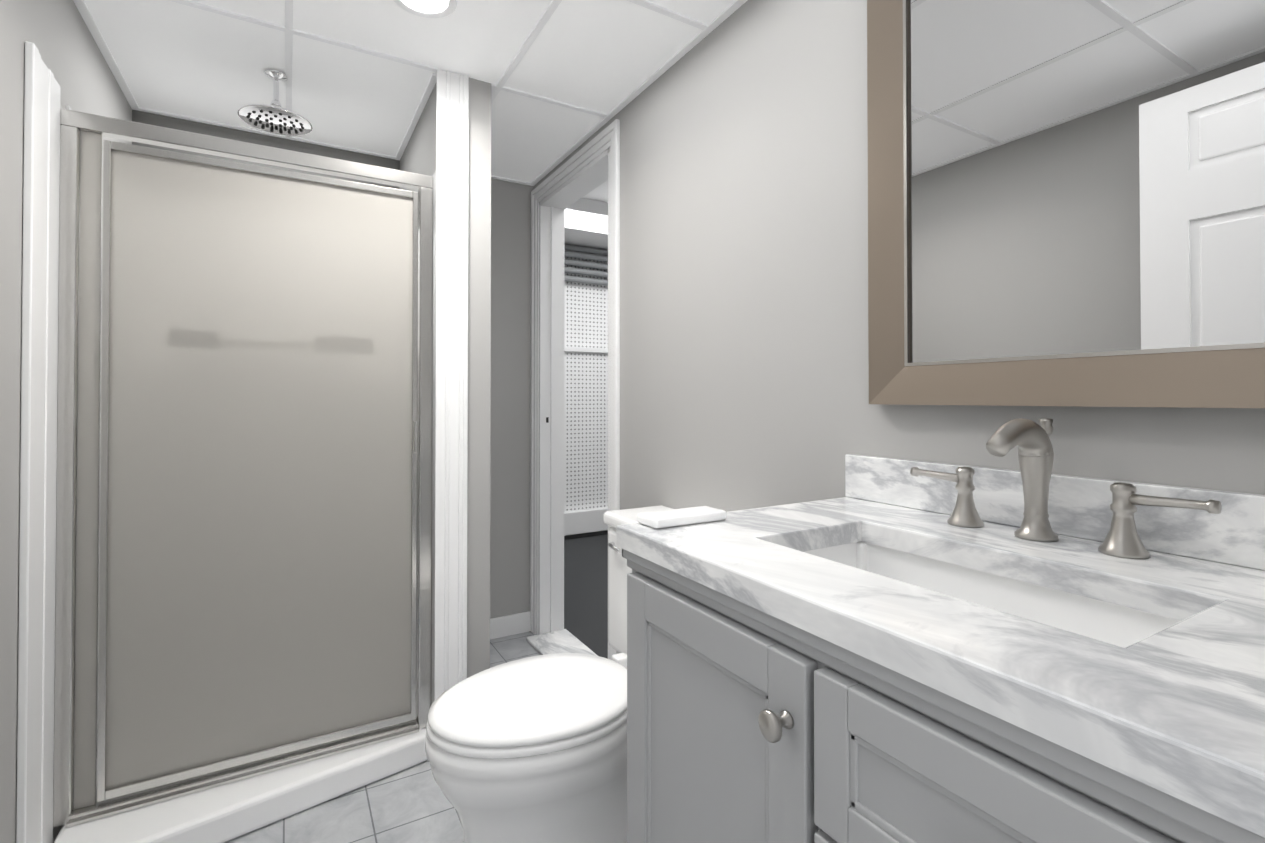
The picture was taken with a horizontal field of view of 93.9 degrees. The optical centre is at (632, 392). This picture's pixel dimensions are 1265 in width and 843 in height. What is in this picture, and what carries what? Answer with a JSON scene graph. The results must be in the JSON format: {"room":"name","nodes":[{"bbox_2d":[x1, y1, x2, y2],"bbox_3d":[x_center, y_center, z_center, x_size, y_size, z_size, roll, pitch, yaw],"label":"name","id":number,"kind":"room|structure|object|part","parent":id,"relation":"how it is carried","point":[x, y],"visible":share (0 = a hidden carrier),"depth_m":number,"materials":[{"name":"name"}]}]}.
{"room":"bathroom","nodes":[
{"label":"bathroom","id":0,"kind":"room"},
{"bbox_2d":[0,0,131,842],"bbox_3d":[-1.165,-0.021,0.909,0.120,2.300,2.940,0,-1,-30],"label":"wall","id":1,"kind":"structure","parent":0,"point":[57,33],"depth_m":1.22,"materials":[{"name":"grey paint"}]},
{"bbox_2d":[225,631,539,842],"bbox_3d":[-0.240,1.157,0.648,1.800,0.060,4.300,0,-1,-30],"label":"floor","id":2,"kind":"structure","parent":0,"point":[412,804],"depth_m":1.58,"materials":[{"name":"tile"}]},
{"bbox_2d":[54,727,427,842],"bbox_3d":[-1.149,1.097,1.898,0.880,0.085,0.970,0,-1,-30],"label":"shower curb","id":3,"kind":"object","parent":2,"relation":"on","point":[225,813],"visible":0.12,"depth_m":1.54,"materials":[{"name":"white plastic"}]},
{"bbox_2d":[53,108,433,827],"bbox_3d":[-1.043,0.181,1.697,0.883,1.740,0.140,0,-1,-30],"label":"shower enclosure","id":4,"kind":"object","parent":3,"relation":"on","point":[243,580],"visible":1,"depth_m":1.62,"materials":[{"name":"grey glass"}]},
{"bbox_2d":[425,505,671,842],"bbox_3d":[-0.116,0.743,1.465,0.760,0.785,0.470,0,-1,-30],"label":"toilet","id":5,"kind":"object","parent":2,"relation":"on","point":[532,749],"visible":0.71,"depth_m":1.29,"materials":[{"name":"white ceramic"}]},
{"bbox_2d":[526,629,597,655],"bbox_3d":[-0.236,1.139,2.490,0.200,0.015,0.684,0,-1,-30],"label":"marble threshold","id":6,"kind":"object","parent":2,"relation":"on","point":[561,641],"visible":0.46,"depth_m":2.66,"materials":[{"name":"white stone"}]},
{"bbox_2d":[617,418,1264,842],"bbox_3d":[0.409,0.582,0.734,0.594,1.091,0.815,0,-1,-30],"label":"bathroom vanity","id":7,"kind":"object","parent":2,"relation":"on","point":[895,650],"visible":1,"depth_m":0.64,"materials":[{"name":"grey paint"}]},
{"bbox_3d":[0.083,0.206,0.979,0.144,0.016,0.060,0,-1,-30],"label":"soap dish","id":8,"kind":"part","parent":7,"relation":"part of","materials":[{"name":"white ceramic"}]},
{"bbox_2d":[804,541,1179,647],"bbox_3d":[0.394,0.321,0.737,0.273,0.148,0.484,0,-1,-30],"label":"sink","id":9,"kind":"object","parent":7,"relation":"in","point":[1111,618],"depth_m":0.79,"materials":[{"name":"white ceramic"}]},
{"bbox_2d":[910,418,1221,558],"bbox_3d":[0.561,0.126,0.850,0.151,0.176,0.396,0,-1,-30],"label":"faucet","id":10,"kind":"object","parent":7,"relation":"on","point":[1128,519],"depth_m":0.85,"materials":[{"name":"silver metal"}]},
{"bbox_2d":[84,0,734,182],"bbox_3d":[-0.459,-1.046,1.331,1.755,0.040,2.940,0,-1,-30],"label":"ceiling","id":11,"kind":"structure","parent":0,"point":[605,56],"depth_m":1.81,"materials":[{"name":"white"}]},
{"bbox_2d":[237,69,312,135],"bbox_3d":[-1.142,-0.939,1.893,0.206,0.158,0.206,0,-1,-30],"label":"shower head","id":12,"kind":"object","parent":11,"relation":"attached to","point":[274,116],"visible":1,"depth_m":1.88},
{"bbox_2d":[73,0,746,185],"bbox_3d":[-0.459,-1.023,1.331,1.515,0.007,2.700,0,-1,-30],"label":"grid","id":13,"kind":"object","parent":11,"relation":"attached to","point":[499,86],"visible":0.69,"depth_m":1.82,"materials":[{"name":"white metal"}]},
{"bbox_2d":[393,0,456,18],"bbox_3d":[-0.541,-1.019,1.526,0.168,0.008,0.168,0,-1,-30],"label":"recessed light","id":14,"kind":"object","parent":11,"relation":"in","point":[433,9],"visible":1,"depth_m":1.56,"materials":[{"name":"white plastic"}]},
{"bbox_2d":[443,70,490,677],"bbox_3d":[-0.738,-0.006,2.251,0.158,2.300,0.810,0,-1,-30],"label":"wall","id":15,"kind":"structure","parent":0,"point":[479,394],"depth_m":1.92,"materials":[{"name":"grey paint"}]},
{"bbox_2d":[16,41,468,842],"bbox_3d":[-0.919,0.059,1.583,0.982,2.156,0.210,0,-1,-30],"label":"trim","id":16,"kind":"structure","parent":15,"relation":"attached to","point":[36,627],"depth_m":1.39,"materials":[{"name":"white"}]},
{"bbox_2d":[490,178,532,618],"bbox_3d":[-1.116,-0.003,2.569,1.635,2.300,0.120,0,-1,-30],"label":"wall","id":17,"kind":"structure","parent":0,"point":[510,398],"depth_m":2.81,"materials":[{"name":"grey paint"}]},
{"bbox_2d":[66,84,435,748],"bbox_3d":[-1.205,0.017,1.996,0.905,2.071,0.780,0,-1,-30],"label":"wall panels","id":18,"kind":"object","parent":17,"relation":"attached to","point":[418,155],"visible":0.19,"depth_m":2.17,"materials":[{"name":"white plastic"}]},
{"bbox_2d":[490,611,529,639],"bbox_3d":[-0.667,1.101,2.740,0.435,0.095,0.016,0,-1,-30],"label":"baseboard","id":19,"kind":"structure","parent":17,"relation":"attached to","point":[509,625],"depth_m":2.77,"materials":[{"name":"white wood"}]},
{"bbox_2d":[564,534,607,658],"bbox_3d":[0.668,1.188,3.461,2.600,0.056,3.650,0,-1,-30],"label":"floor","id":20,"kind":"structure","parent":0,"point":[586,591],"depth_m":3.46,"materials":[{"name":"grey"}]},
{"bbox_2d":[564,250,607,511],"bbox_3d":[-0.172,-0.127,5.040,2.480,2.600,0.100,0,-1,-30],"label":"wall","id":21,"kind":"structure","parent":0,"point":[585,411],"depth_m":4.86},
{"bbox_2d":[564,507,607,539],"bbox_3d":[-0.143,1.067,4.947,2.410,0.210,0.063,0,-1,-30],"label":"baseboard heater","id":22,"kind":"object","parent":21,"relation":"attached to","point":[583,523],"depth_m":4.77,"materials":[{"name":"white metal"}]},
{"bbox_2d":[564,244,607,352],"bbox_3d":[-0.130,-0.755,4.964,2.450,0.854,0.081,0,-1,-30],"label":"shelves","id":23,"kind":"object","parent":21,"relation":"attached to","point":[585,251],"visible":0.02,"depth_m":4.79,"materials":[{"name":"grey"}]},
{"bbox_2d":[565,180,607,249],"bbox_3d":[0.789,-1.353,3.500,2.580,0.300,3.750,0,-1,-30],"label":"ceiling","id":24,"kind":"structure","parent":0,"point":[586,220],"depth_m":4.40,"materials":[{"name":"white"}]},
{"bbox_2d":[533,0,1264,511],"bbox_3d":[0.278,-0.013,1.679,0.120,2.300,2.820,0,-1,-30],"label":"wall","id":25,"kind":"structure","parent":0,"point":[743,256],"depth_m":1.45,"materials":[{"name":"grey paint"}]},
{"bbox_2d":[530,119,619,659],"bbox_3d":[-0.216,0.085,2.513,0.139,2.122,0.865,0,-1,-30],"label":"door frame","id":26,"kind":"structure","parent":25,"relation":"attached to","point":[591,165],"depth_m":2.79,"materials":[{"name":"white wood"}]},
{"bbox_2d":[867,0,1264,407],"bbox_3d":[0.641,-0.435,0.904,0.032,0.912,0.638,0,-1,-30],"label":"framed mirror","id":27,"kind":"object","parent":25,"relation":"attached to","point":[1066,202],"visible":1,"depth_m":0.89,"materials":[{"name":"beige mirror"}]}
]}

